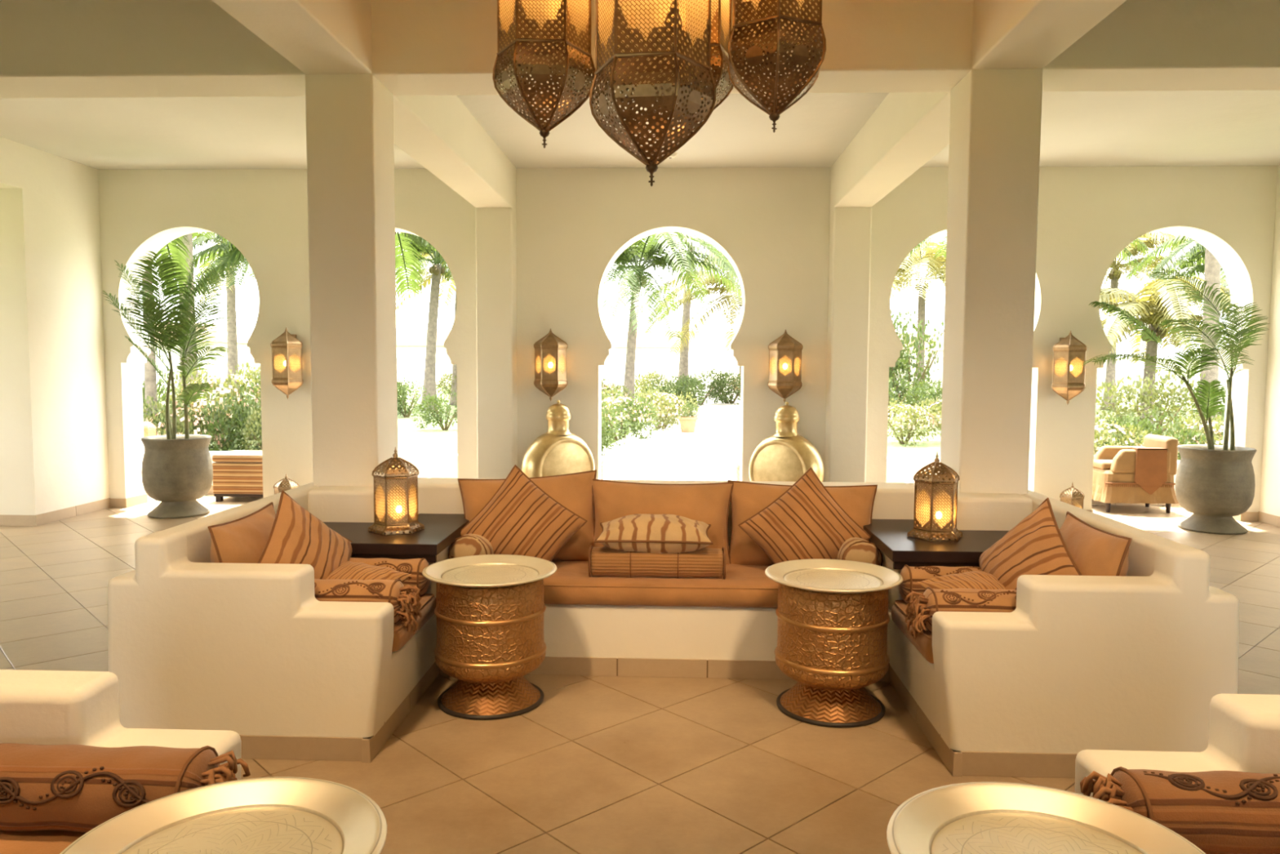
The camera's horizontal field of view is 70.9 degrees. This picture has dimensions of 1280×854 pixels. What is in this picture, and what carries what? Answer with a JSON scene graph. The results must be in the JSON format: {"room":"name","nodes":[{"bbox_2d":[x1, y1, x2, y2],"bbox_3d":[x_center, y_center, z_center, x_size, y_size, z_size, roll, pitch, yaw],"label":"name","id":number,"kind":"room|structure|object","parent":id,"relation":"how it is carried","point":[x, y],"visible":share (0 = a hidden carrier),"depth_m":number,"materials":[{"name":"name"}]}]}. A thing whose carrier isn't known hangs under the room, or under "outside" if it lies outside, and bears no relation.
{"room":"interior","nodes":[
{"label":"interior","id":0,"kind":"room"},
{"bbox_2d":[0,137,109,515],"bbox_3d":[-5.770,-0.599,2.120,0.400,3.760,14.240,0,4,2],"label":"wall","id":1,"kind":"structure","parent":0,"point":[54,436],"depth_m":8.11,"materials":[{"name":"paint"}]},
{"bbox_2d":[0,497,110,525],"bbox_3d":[-5.780,1.220,2.225,0.423,0.094,13.622,0,4,2],"label":"baseboard","id":2,"kind":"structure","parent":1,"relation":"attached to","point":[46,517],"depth_m":8.17,"materials":[{"name":"tile"}]},
{"bbox_2d":[0,0,1279,98],"bbox_3d":[0.150,-2.254,4.645,11.240,0.940,0.379,0,4,2],"label":"beam","id":3,"kind":"structure","parent":1,"relation":"attached to","point":[49,48],"depth_m":4.54,"materials":[{"name":"paint"}]},
{"bbox_2d":[435,650,546,683],"bbox_3d":[-0.643,1.014,3.883,0.472,0.101,0.472,-1,4,-21],"label":"table base","id":4,"kind":"object","parent":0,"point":[513,671],"depth_m":3.68,"materials":[{"name":"gold metal"}]},
{"bbox_2d":[0,493,1279,853],"bbox_3d":[0.032,1.385,2.451,18.000,0.200,15.100,0,4,2],"label":"floor","id":5,"kind":"structure","parent":0,"point":[603,764],"depth_m":3.40,"materials":[{"name":"brown tile"}]},
{"bbox_2d":[102,250,232,518],"bbox_3d":[-4.420,-0.416,8.521,1.136,2.503,0.780,1,4,10],"label":"potted palm","id":6,"kind":"object","parent":5,"relation":"on","point":[177,469],"visible":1,"depth_m":8.39,"materials":[{"name":"plant"}]},
{"bbox_2d":[59,776,386,853],"bbox_3d":[-0.754,1.045,1.642,0.570,0.578,0.570,1,4,16],"label":"tray table","id":7,"kind":"object","parent":5,"relation":"on","point":[273,815],"visible":1,"depth_m":1.75,"materials":[{"name":"gold metal"}]},
{"bbox_2d":[212,450,262,501],"bbox_3d":[-4.149,0.519,9.584,0.610,0.500,0.470,0,4,2],"label":"ottoman","id":8,"kind":"object","parent":5,"relation":"on","point":[237,473],"visible":0.57,"depth_m":9.36,"materials":[{"name":"fabric"}]},
{"bbox_2d":[145,451,457,494],"bbox_3d":[-4.862,0.605,10.024,7.200,0.660,0.212,0,4,2],"label":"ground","id":9,"kind":"structure","parent":5,"relation":"on","point":[429,465],"depth_m":9.81,"materials":[{"name":"paint"}]},
{"bbox_2d":[422,554,557,719],"bbox_3d":[-0.643,0.892,3.874,0.570,0.578,0.570,-1,4,-21],"label":"tray table","id":10,"kind":"object","parent":5,"relation":"on","point":[490,609],"visible":1,"depth_m":3.71,"materials":[{"name":"gold metal"}]},
{"bbox_2d":[422,554,557,587],"bbox_3d":[-0.641,0.623,3.856,0.570,0.039,0.570,-1,4,-21],"label":"tray","id":11,"kind":"object","parent":10,"relation":"on","point":[485,571],"depth_m":3.89,"materials":[{"name":"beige metal"}]},
{"bbox_2d":[521,400,594,477],"bbox_3d":[-0.755,0.312,8.318,0.714,1.124,0.410,-3,5,-36],"label":"decorative vase","id":12,"kind":"object","parent":5,"relation":"on","point":[557,451],"visible":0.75,"depth_m":8.18,"materials":[{"name":"metal"}]},
{"bbox_2d":[0,669,1279,796],"bbox_3d":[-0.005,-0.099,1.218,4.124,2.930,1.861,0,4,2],"label":"sofa","id":13,"kind":"object","parent":5,"relation":"on","point":[37,707],"visible":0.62,"depth_m":2.07,"materials":[{"name":"paint"}]},
{"bbox_2d":[0,830,87,853],"bbox_3d":[-1.390,0.933,1.783,0.795,0.114,0.595,0,4,2],"label":"mattress","id":14,"kind":"object","parent":13,"relation":"on","point":[37,842],"visible":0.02,"depth_m":1.90,"materials":[{"name":"orange fabric"}]},
{"bbox_2d":[0,742,250,831],"bbox_3d":[-1.328,0.810,1.970,0.906,0.222,0.184,0,4,2],"label":"bolster","id":15,"kind":"object","parent":14,"relation":"on","point":[77,788],"visible":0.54,"depth_m":1.89,"materials":[{"name":"brown"}]},
{"bbox_3d":[1.403,0.956,1.671,0.795,0.114,0.595,0,4,2],"label":"mattress","id":16,"kind":"object","parent":13,"relation":"on","visible":0},
{"bbox_2d":[1080,766,1279,853],"bbox_3d":[1.363,0.826,1.862,0.851,0.210,0.182,0,4,2],"label":"bolster","id":17,"kind":"object","parent":16,"relation":"on","point":[1217,811],"visible":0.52,"depth_m":1.80,"materials":[{"name":"brown"}]},
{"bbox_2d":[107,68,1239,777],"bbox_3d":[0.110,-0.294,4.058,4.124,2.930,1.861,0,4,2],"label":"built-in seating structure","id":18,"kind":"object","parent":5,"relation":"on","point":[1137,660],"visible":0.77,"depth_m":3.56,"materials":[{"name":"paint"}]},
{"bbox_2d":[322,513,469,562],"bbox_3d":[-1.281,0.531,4.410,0.795,0.085,0.815,0,4,2],"label":"table","id":19,"kind":"object","parent":18,"relation":"on","point":[440,531],"visible":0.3,"depth_m":4.12,"materials":[{"name":"brown wood"}]},
{"bbox_2d":[367,446,424,535],"bbox_3d":[-1.166,0.297,4.296,0.264,0.406,0.230,-1,4,-18],"label":"lantern","id":20,"kind":"object","parent":19,"relation":"on","point":[396,491],"visible":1,"depth_m":4.23,"materials":[{"name":"gold metal"}]},
{"bbox_2d":[391,593,435,652],"bbox_3d":[-1.310,0.798,3.752,0.795,0.114,0.595,0,4,2],"label":"mattress","id":21,"kind":"object","parent":18,"relation":"on","point":[428,601],"visible":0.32,"depth_m":3.67,"materials":[{"name":"orange fabric"}]},
{"bbox_2d":[208,502,275,563],"bbox_3d":[-1.596,0.561,3.735,0.224,0.411,0.609,0,4,1],"label":"cushion","id":22,"kind":"object","parent":21,"relation":"on","point":[243,540],"visible":0.38,"depth_m":3.55,"materials":[{"name":"orange fabric"}]},
{"bbox_2d":[257,489,352,579],"bbox_3d":[-1.389,0.559,3.764,0.241,0.587,0.625,2,4,24],"label":"striped cushion","id":23,"kind":"object","parent":21,"relation":"on","point":[296,536],"visible":0.54,"depth_m":3.70,"materials":[{"name":"brown fabric"}]},
{"bbox_2d":[314,578,422,631],"bbox_3d":[-1.277,0.701,3.546,0.816,0.209,0.178,0,4,2],"label":"bolster","id":24,"kind":"object","parent":21,"relation":"on","point":[402,597],"visible":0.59,"depth_m":3.48,"materials":[{"name":"brown"}]},
{"bbox_2d":[326,560,411,582],"bbox_3d":[-1.181,0.671,3.746,0.374,0.189,0.256,2,4,28],"label":"pillow","id":25,"kind":"object","parent":21,"relation":"on","point":[349,570],"visible":0.35,"depth_m":3.72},
{"bbox_2d":[349,557,430,596],"bbox_3d":[-1.303,0.656,3.960,0.760,0.168,0.151,0,4,2],"label":"bolster","id":26,"kind":"object","parent":21,"relation":"on","point":[415,566],"visible":0.2,"depth_m":3.90,"materials":[{"name":"brown"}]},
{"bbox_2d":[543,560,778,607],"bbox_3d":[0.117,0.757,4.461,2.060,0.114,0.630,0,4,2],"label":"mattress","id":27,"kind":"object","parent":18,"relation":"on","point":[743,585],"visible":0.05,"depth_m":4.17,"materials":[{"name":"orange fabric"}]},
{"bbox_2d":[448,533,493,558],"bbox_3d":[-0.786,0.605,4.487,0.202,0.202,0.460,1,4,11],"label":"bolster","id":28,"kind":"object","parent":27,"relation":"on","point":[468,544],"visible":0.34,"depth_m":4.28,"materials":[{"name":"brown"}]},
{"bbox_2d":[460,464,587,561],"bbox_3d":[-0.583,0.497,4.441,0.625,0.603,0.244,1,4,11],"label":"striped cushion","id":29,"kind":"object","parent":27,"relation":"on","point":[520,518],"visible":0.78,"depth_m":4.39,"materials":[{"name":"brown fabric"}]},
{"bbox_2d":[457,469,596,560],"bbox_3d":[-0.573,0.483,4.648,0.746,0.518,0.274,0,4,-5],"label":"cushion","id":30,"kind":"object","parent":27,"relation":"on","point":[573,491],"visible":0.45,"depth_m":4.61,"materials":[{"name":"orange fabric"}]},
{"bbox_2d":[588,545,725,578],"bbox_3d":[0.082,0.649,4.309,0.647,0.152,0.161,0,4,2],"label":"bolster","id":31,"kind":"object","parent":27,"relation":"on","point":[707,562],"visible":0.92,"depth_m":4.24,"materials":[{"name":"fabric"}]},
{"bbox_2d":[594,513,713,553],"bbox_3d":[0.070,0.516,4.346,0.555,0.187,0.308,0,4,2],"label":"pillow","id":32,"kind":"object","parent":31,"relation":"on","point":[639,532],"visible":0.98,"depth_m":4.22,"materials":[{"name":"brown fabric"}]},
{"bbox_2d":[591,478,733,564],"bbox_3d":[0.106,0.504,4.622,0.752,0.460,0.266,0,4,2],"label":"cushion","id":33,"kind":"object","parent":27,"relation":"on","point":[707,503],"visible":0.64,"depth_m":4.58,"materials":[{"name":"orange fabric"}]},
{"bbox_2d":[727,480,877,565],"bbox_3d":[0.825,0.512,4.594,0.769,0.463,0.265,1,4,7],"label":"cushion","id":34,"kind":"object","parent":27,"relation":"on","point":[748,499],"visible":0.43,"depth_m":4.57,"materials":[{"name":"orange fabric"}]},
{"bbox_2d":[737,466,871,564],"bbox_3d":[0.803,0.509,4.385,0.628,0.606,0.244,0,4,-6],"label":"striped cushion","id":35,"kind":"object","parent":27,"relation":"on","point":[806,522],"visible":0.78,"depth_m":4.33,"materials":[{"name":"brown fabric"}]},
{"bbox_2d":[835,537,883,565],"bbox_3d":[1.023,0.620,4.415,0.202,0.202,0.460,0,4,-7],"label":"bolster","id":36,"kind":"object","parent":27,"relation":"on","point":[854,548],"visible":0.28,"depth_m":4.21,"materials":[{"name":"brown"}]},
{"bbox_2d":[891,600,933,663],"bbox_3d":[1.483,0.821,3.640,0.795,0.114,0.595,0,4,2],"label":"mattress","id":37,"kind":"object","parent":18,"relation":"on","point":[922,642],"visible":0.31,"depth_m":3.59,"materials":[{"name":"orange fabric"}]},
{"bbox_2d":[898,564,981,604],"bbox_3d":[1.495,0.679,3.848,0.760,0.168,0.151,0,4,2],"label":"bolster","id":38,"kind":"object","parent":37,"relation":"on","point":[910,575],"visible":0.29,"depth_m":3.81,"materials":[{"name":"brown"}]},
{"bbox_2d":[904,586,1016,639],"bbox_3d":[1.436,0.714,3.434,0.814,0.191,0.186,0,4,2],"label":"bolster","id":39,"kind":"object","parent":37,"relation":"on","point":[922,607],"visible":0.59,"depth_m":3.38,"materials":[{"name":"brown"}]},
{"bbox_2d":[916,570,1006,589],"bbox_3d":[1.356,0.691,3.644,0.374,0.187,0.256,-1,4,-23],"label":"pillow","id":40,"kind":"object","parent":37,"relation":"on","point":[978,580],"visible":0.4,"depth_m":3.62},
{"bbox_2d":[978,497,1082,589],"bbox_3d":[1.565,0.584,3.646,0.237,0.588,0.625,-1,4,-16],"label":"striped cushion","id":41,"kind":"object","parent":37,"relation":"on","point":[1036,545],"visible":0.56,"depth_m":3.59,"materials":[{"name":"brown fabric"}]},
{"bbox_2d":[1059,511,1132,576],"bbox_3d":[1.771,0.589,3.601,0.230,0.411,0.610,1,4,10],"label":"cushion","id":42,"kind":"object","parent":37,"relation":"on","point":[1095,551],"visible":0.41,"depth_m":3.42,"materials":[{"name":"orange fabric"}]},
{"bbox_2d":[863,519,1008,569],"bbox_3d":[1.511,0.555,4.298,0.795,0.085,0.815,0,4,2],"label":"table","id":43,"kind":"object","parent":18,"relation":"on","point":[890,536],"visible":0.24,"depth_m":4.02,"materials":[{"name":"brown wood"}]},
{"bbox_2d":[906,452,962,541],"bbox_3d":[1.387,0.317,4.214,0.264,0.406,0.230,0,4,-2],"label":"lantern","id":44,"kind":"object","parent":43,"relation":"on","point":[935,498],"visible":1,"depth_m":4.14,"materials":[{"name":"gold metal"}]},
{"bbox_2d":[748,401,823,481],"bbox_3d":[1.338,0.329,8.234,0.714,1.124,0.410,3,5,38],"label":"decorative vase","id":45,"kind":"object","parent":5,"relation":"on","point":[784,455],"visible":0.72,"depth_m":8.11,"materials":[{"name":"metal"}]},
{"bbox_2d":[764,558,902,727],"bbox_3d":[0.813,0.904,3.816,0.570,0.578,0.570,0,4,-5],"label":"tray table","id":46,"kind":"object","parent":5,"relation":"on","point":[833,618],"visible":1,"depth_m":3.65,"materials":[{"name":"gold metal"}]},
{"bbox_2d":[774,656,888,689],"bbox_3d":[0.812,1.026,3.825,0.472,0.101,0.472,0,4,-5],"label":"table base","id":47,"kind":"object","parent":46,"relation":"attached to","point":[808,677],"depth_m":3.62,"materials":[{"name":"gold metal"}]},
{"bbox_2d":[764,558,902,593],"bbox_3d":[0.815,0.635,3.797,0.570,0.039,0.570,0,4,-5],"label":"tray","id":48,"kind":"object","parent":46,"relation":"on","point":[818,575],"depth_m":3.83,"materials":[{"name":"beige metal"}]},
{"bbox_2d":[886,457,1180,505],"bbox_3d":[5.529,0.692,9.608,7.200,0.660,0.212,0,4,2],"label":"wall","id":49,"kind":"structure","parent":5,"relation":"on","point":[898,469],"depth_m":9.61,"materials":[{"name":"paint"}]},
{"bbox_2d":[886,781,1205,853],"bbox_3d":[0.737,1.054,1.637,0.570,0.578,0.570,3,5,37],"label":"tray table","id":50,"kind":"object","parent":5,"relation":"on","point":[981,817],"visible":1,"depth_m":1.76,"materials":[{"name":"gold metal"}]},
{"bbox_2d":[1091,433,1178,513],"bbox_3d":[5.009,0.464,9.199,0.791,0.765,0.579,0,4,2],"label":"armchair","id":51,"kind":"object","parent":5,"relation":"on","point":[1144,473],"visible":0.83,"depth_m":8.96,"materials":[{"name":"beige fabric"}]},
{"bbox_2d":[1130,447,1167,494],"bbox_3d":[5.081,0.442,8.997,0.310,0.467,0.132,0,4,2],"label":"throw","id":52,"kind":"object","parent":51,"relation":"on","point":[1148,466],"depth_m":8.93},
{"bbox_2d":[1078,267,1269,533],"bbox_3d":[4.728,-0.238,8.002,1.672,2.320,0.860,0,4,2],"label":"potted palm","id":53,"kind":"object","parent":5,"relation":"on","point":[1215,483],"visible":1,"depth_m":7.93,"materials":[{"name":"plant"}]},
{"bbox_2d":[0,89,1279,169],"bbox_3d":[0.236,-2.548,6.732,12.000,0.420,4.290,0,4,2],"label":"ceiling","id":54,"kind":"structure","parent":0,"point":[1141,128],"depth_m":7.26,"materials":[{"name":"paint"}]},
{"bbox_2d":[97,165,1277,511],"bbox_3d":[0.307,-1.032,8.815,12.000,3.750,0.340,0,4,2],"label":"wall","id":55,"kind":"structure","parent":0,"point":[771,224],"depth_m":8.62,"materials":[{"name":"paint"}]},
{"bbox_2d":[270,327,303,399],"bbox_3d":[-3.396,-0.610,8.648,0.283,0.690,0.324,3,5,36],"label":"wall lantern","id":56,"kind":"object","parent":55,"relation":"attached to","point":[286,349],"visible":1,"depth_m":8.54,"materials":[{"name":"gold metal"}]},
{"bbox_2d":[393,95,515,210],"bbox_3d":[-1.438,-2.169,6.756,0.350,0.458,3.790,0,4,2],"label":"beam","id":57,"kind":"structure","parent":55,"relation":"attached to","point":[440,133],"depth_m":6.51,"materials":[{"name":"paint"}]},
{"bbox_2d":[475,207,517,478],"bbox_3d":[-1.375,-0.616,8.641,0.350,2.935,0.240,0,4,2],"label":"pillar","id":58,"kind":"structure","parent":55,"relation":"attached to","point":[495,227],"depth_m":8.51,"materials":[{"name":"paint"}]},
{"bbox_2d":[533,328,568,400],"bbox_3d":[-0.849,-0.589,8.546,0.283,0.690,0.325,-2,5,-31],"label":"wall lantern","id":59,"kind":"object","parent":55,"relation":"attached to","point":[550,351],"visible":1,"depth_m":8.44,"materials":[{"name":"gold metal"}]},
{"bbox_2d":[767,329,803,401],"bbox_3d":[1.365,-0.570,8.457,0.284,0.690,0.324,3,5,39],"label":"wall lantern","id":60,"kind":"object","parent":55,"relation":"attached to","point":[784,375],"visible":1,"depth_m":8.35,"materials":[{"name":"gold metal"}]},
{"bbox_2d":[824,207,871,482],"bbox_3d":[1.962,-0.588,8.507,0.350,2.935,0.240,0,4,2],"label":"pillar","id":61,"kind":"structure","parent":55,"relation":"attached to","point":[850,228],"depth_m":8.38,"materials":[{"name":"paint"}]},
{"bbox_2d":[830,92,951,210],"bbox_3d":[1.900,-2.141,6.622,0.350,0.458,3.790,0,4,2],"label":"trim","id":62,"kind":"structure","parent":55,"relation":"attached to","point":[907,130],"depth_m":6.40,"materials":[{"name":"paint"}]},
{"bbox_2d":[1051,330,1087,404],"bbox_3d":[3.987,-0.548,8.352,0.283,0.690,0.325,-2,5,-32],"label":"wall lantern","id":63,"kind":"object","parent":55,"relation":"attached to","point":[1068,378],"visible":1,"depth_m":8.24,"materials":[{"name":"gold metal"}]},
{"bbox_2d":[1259,165,1279,516],"bbox_3d":[5.820,-0.503,1.655,0.400,3.760,14.240,0,4,2],"label":"wall","id":64,"kind":"structure","parent":0,"point":[1269,500],"depth_m":8.35,"materials":[{"name":"paint"}]},
{"bbox_3d":[-0.048,-2.433,-0.331,12.000,0.200,10.270,0,4,2],"label":"ceiling","id":65,"kind":"structure","parent":0,"visible":0},
{"bbox_2d":[211,0,372,74],"bbox_3d":[-1.720,-1.928,-0.253,0.350,0.938,9.620,0,4,2],"label":"beam","id":66,"kind":"structure","parent":65,"relation":"attached to","point":[317,37],"depth_m":4.09,"materials":[{"name":"paint"}]},
{"bbox_2d":[492,0,595,148],"bbox_3d":[-0.383,-1.869,3.599,0.419,1.480,0.365,0,4,-2],"label":"hanging lantern","id":67,"kind":"object","parent":65,"relation":"hanging from","point":[540,38],"visible":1,"depth_m":3.52,"materials":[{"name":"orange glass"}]},
{"bbox_2d":[589,0,716,186],"bbox_3d":[0.043,-1.673,2.893,0.419,1.770,0.365,1,4,8],"label":"hanging lantern","id":68,"kind":"object","parent":65,"relation":"hanging from","point":[648,47],"visible":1,"depth_m":2.82,"materials":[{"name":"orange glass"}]},
{"bbox_2d":[655,0,734,135],"bbox_3d":[0.228,-1.968,4.029,0.419,1.336,0.365,0,4,-10],"label":"hanging lantern","id":69,"kind":"object","parent":65,"relation":"hanging from","point":[721,10],"visible":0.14,"depth_m":3.95,"materials":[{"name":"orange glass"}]},
{"bbox_2d":[728,0,826,133],"bbox_3d":[0.524,-1.865,3.432,0.419,1.456,0.365,-1,4,-25],"label":"hanging lantern","id":70,"kind":"object","parent":65,"relation":"hanging from","point":[767,28],"visible":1,"depth_m":3.34,"materials":[{"name":"brown metal"}]},
{"bbox_2d":[971,0,1126,69],"bbox_3d":[1.617,-1.900,-0.387,0.350,0.938,9.620,0,4,2],"label":"trim","id":71,"kind":"structure","parent":65,"relation":"attached to","point":[1007,33],"depth_m":4.00,"materials":[{"name":"paint"}]},
{"label":"outside","id":72,"kind":"structure","parent":0,"visible":0},
{"bbox_2d":[143,385,1223,460],"bbox_3d":[1.556,-0.919,40.001,240.000,0.150,240.000,0,4,2],"label":"ground","id":73,"kind":"structure","parent":72,"point":[411,438],"depth_m":21.62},
{"bbox_2d":[142,232,235,425],"bbox_3d":[-7.643,-1.917,14.296,4.266,5.273,4.916,2,4,23],"label":"coconut palm","id":74,"kind":"object","parent":73,"relation":"on","point":[150,377],"visible":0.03,"depth_m":15.52,"materials":[{"name":"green plant"}]},
{"bbox_2d":[142,395,242,451],"bbox_3d":[-6.846,0.160,13.474,1.407,1.338,1.451,4,5,40],"label":"flowering shrub","id":75,"kind":"object","parent":73,"relation":"on","point":[180,420],"visible":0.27,"depth_m":13.31,"materials":[{"name":"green plant"}]},
{"bbox_2d":[141,322,260,387],"bbox_3d":[-37.343,-5.352,67.361,17.000,4.500,9.000,0,4,2],"label":"villa","id":76,"kind":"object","parent":73,"relation":"on","point":[243,334],"visible":0.08,"depth_m":63.33,"materials":[{"name":"beige"}]},
{"bbox_2d":[158,232,259,406],"bbox_3d":[-11.584,-3.263,27.242,6.431,6.137,5.981,1,4,16],"label":"coconut palm","id":77,"kind":"object","parent":73,"relation":"on","point":[223,246],"visible":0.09,"depth_m":25.29,"materials":[{"name":"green plant"}]},
{"bbox_2d":[167,231,250,408],"bbox_3d":[-15.379,-4.708,34.497,9.205,7.978,8.649,0,4,2],"label":"coconut palm","id":78,"kind":"object","parent":73,"relation":"on","point":[232,340],"visible":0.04,"depth_m":34.37,"materials":[{"name":"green plant"}]},
{"bbox_2d":[164,361,262,448],"bbox_3d":[-8.492,-0.424,18.389,2.184,1.841,1.911,-2,5,-33],"label":"flowering shrub","id":79,"kind":"object","parent":73,"relation":"on","point":[217,386],"visible":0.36,"depth_m":18.12,"materials":[{"name":"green plant"}]},
{"bbox_2d":[191,384,262,451],"bbox_3d":[-6.134,0.068,13.794,1.406,1.446,1.454,-3,5,-41],"label":"shrub","id":80,"kind":"object","parent":73,"relation":"on","point":[237,418],"visible":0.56,"depth_m":13.42,"materials":[{"name":"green plant"}]},
{"bbox_2d":[190,231,449,298],"bbox_3d":[-4.249,-2.117,15.322,5.989,5.572,6.311,0,4,-3],"label":"coconut palm","id":81,"kind":"object","parent":73,"relation":"on","point":[236,255],"visible":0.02,"depth_m":17.61,"materials":[{"name":"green plant"}]},
{"bbox_2d":[395,328,452,385],"bbox_3d":[-22.950,-5.920,76.768,19.000,4.500,9.000,0,4,2],"label":"villa","id":82,"kind":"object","parent":73,"relation":"on","point":[411,343],"visible":0.25,"depth_m":72.52,"materials":[{"name":"beige"}]},
{"bbox_2d":[395,232,453,411],"bbox_3d":[-7.572,-3.999,32.690,7.296,6.906,7.486,0,4,2],"label":"coconut palm","id":83,"kind":"object","parent":73,"relation":"on","point":[429,380],"visible":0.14,"depth_m":33.03,"materials":[{"name":"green plant"}]},
{"bbox_2d":[395,251,457,405],"bbox_3d":[-7.402,-4.378,37.685,7.332,6.974,7.023,4,5,40],"label":"coconut palm","id":84,"kind":"object","parent":73,"relation":"on","point":[428,277],"visible":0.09,"depth_m":38.75,"materials":[{"name":"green plant"}]},
{"bbox_2d":[411,388,457,430],"bbox_3d":[-5.151,-0.455,23.727,1.494,1.124,1.545,3,5,33],"label":"shrub","id":85,"kind":"object","parent":73,"relation":"on","point":[439,411],"visible":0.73,"depth_m":23.58,"materials":[{"name":"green plant"}]},
{"bbox_2d":[600,402,631,455],"bbox_3d":[-0.838,0.071,16.712,1.169,1.087,1.310,3,5,36],"label":"shrub","id":86,"kind":"object","parent":73,"relation":"on","point":[608,430],"visible":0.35,"depth_m":16.58,"materials":[{"name":"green plant"}]},
{"bbox_2d":[601,388,658,441],"bbox_3d":[-0.460,-0.265,20.591,1.817,1.232,1.758,-1,4,-12],"label":"flowering shrub","id":87,"kind":"object","parent":73,"relation":"on","point":[642,411],"visible":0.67,"depth_m":20.26,"materials":[{"name":"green plant"}]},
{"bbox_2d":[632,385,698,431],"bbox_3d":[0.559,-0.460,23.448,1.723,1.282,1.671,-3,5,-40],"label":"flowering shrub","id":88,"kind":"object","parent":73,"relation":"on","point":[669,411],"visible":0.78,"depth_m":23.17,"materials":[{"name":"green plant"}]},
{"bbox_2d":[600,385,740,480],"bbox_3d":[4.902,-1.177,42.268,6.790,0.090,65.642,1,4,6],"label":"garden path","id":89,"kind":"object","parent":73,"relation":"on","point":[711,452],"visible":0.09,"depth_m":17.37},
{"bbox_2d":[601,330,739,386],"bbox_3d":[1.111,-5.857,77.801,17.000,4.500,9.000,0,4,2],"label":"wall","id":90,"kind":"structure","parent":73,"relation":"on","point":[652,350],"depth_m":73.66,"materials":[{"name":"beige"}]},
{"bbox_2d":[600,231,742,417],"bbox_3d":[-0.021,-3.524,29.736,8.219,6.448,7.747,-3,5,-40],"label":"coconut palm","id":91,"kind":"object","parent":73,"relation":"on","point":[634,253],"visible":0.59,"depth_m":29.16,"materials":[{"name":"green plant"}]},
{"bbox_2d":[644,374,707,417],"bbox_3d":[1.125,-0.940,28.633,1.786,1.501,2.002,-2,5,-33],"label":"shrub","id":92,"kind":"object","parent":73,"relation":"on","point":[678,388],"visible":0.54,"depth_m":28.48,"materials":[{"name":"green plant"}]},
{"bbox_2d":[638,250,742,357],"bbox_3d":[4.177,-3.912,36.447,9.040,6.346,8.808,0,4,-5],"label":"coconut palm","id":93,"kind":"object","parent":73,"relation":"on","point":[678,291],"visible":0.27,"depth_m":37.91,"materials":[{"name":"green plant"}]},
{"bbox_2d":[887,398,942,447],"bbox_3d":[5.979,-0.130,20.244,1.632,1.115,1.583,-3,5,-38],"label":"flowering shrub","id":94,"kind":"object","parent":73,"relation":"on","point":[909,425],"visible":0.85,"depth_m":19.96,"materials":[{"name":"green plant"}]},
{"bbox_2d":[888,310,944,408],"bbox_3d":[9.802,-2.445,33.332,3.409,4.038,3.821,0,4,2],"label":"leafy tree","id":95,"kind":"object","parent":73,"relation":"on","point":[899,365],"visible":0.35,"depth_m":32.91,"materials":[{"name":"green plant"}]},
{"bbox_2d":[890,237,946,403],"bbox_3d":[12.535,-4.713,40.287,9.040,7.504,10.627,-3,5,-37],"label":"coconut palm","id":96,"kind":"object","parent":73,"relation":"on","point":[926,260],"visible":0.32,"depth_m":39.37,"materials":[{"name":"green plant"}]},
{"bbox_2d":[890,357,1226,404],"bbox_3d":[23.962,-2.190,43.166,35.500,2.200,0.300,0,4,2],"label":"wall","id":97,"kind":"structure","parent":73,"relation":"on","point":[1122,370],"depth_m":43.01,"materials":[{"name":"beige"}]},
{"bbox_2d":[1093,413,1148,454],"bbox_3d":[6.720,0.333,13.209,1.319,1.170,1.360,0,4,-8],"label":"flowering shrub","id":98,"kind":"object","parent":73,"relation":"on","point":[1099,436],"visible":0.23,"depth_m":12.91,"materials":[{"name":"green plant"}]},
{"bbox_2d":[1098,404,1206,459],"bbox_3d":[7.560,0.279,13.350,1.454,1.232,1.406,3,5,30],"label":"shrub","id":99,"kind":"object","parent":73,"relation":"on","point":[1154,431],"visible":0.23,"depth_m":13.30,"materials":[{"name":"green plant"}]},
{"bbox_2d":[1095,364,1217,443],"bbox_3d":[10.298,-0.328,18.150,2.234,1.895,2.338,-3,5,-36],"label":"shrub","id":100,"kind":"object","parent":73,"relation":"on","point":[1166,394],"visible":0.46,"depth_m":18.04,"materials":[{"name":"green plant"}]},
{"bbox_2d":[1099,231,1228,409],"bbox_3d":[19.842,-4.391,36.952,8.800,7.400,10.536,0,4,2],"label":"coconut palm","id":101,"kind":"object","parent":73,"relation":"on","point":[1153,239],"visible":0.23,"depth_m":36.36,"materials":[{"name":"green plant"}]},
{"bbox_2d":[1099,275,1231,430],"bbox_3d":[13.233,-1.869,23.742,6.750,4.114,6.468,4,6,44],"label":"coconut palm","id":102,"kind":"object","parent":73,"relation":"on","point":[1164,305],"visible":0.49,"depth_m":22.87,"materials":[{"name":"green plant"}]},
{"bbox_2d":[1121,234,1230,324],"bbox_3d":[17.910,-2.943,26.274,6.989,5.959,6.506,-1,4,-22],"label":"coconut palm","id":103,"kind":"object","parent":73,"relation":"on","point":[1190,249],"visible":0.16,"depth_m":26.25,"materials":[{"name":"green plant"}]},
{"bbox_2d":[1158,411,1224,460],"bbox_3d":[8.372,0.336,13.147,1.274,1.191,1.456,-1,4,-18],"label":"flowering shrub","id":104,"kind":"object","parent":73,"relation":"on","point":[1218,431],"visible":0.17,"depth_m":13.16,"materials":[{"name":"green plant"}]},
{"bbox_2d":[1195,248,1221,435],"bbox_3d":[10.799,-3.418,17.355,6.568,8.056,7.371,1,4,15],"label":"coconut palm","id":105,"kind":"object","parent":73,"relation":"on","point":[1212,267],"visible":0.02,"depth_m":17.36,"materials":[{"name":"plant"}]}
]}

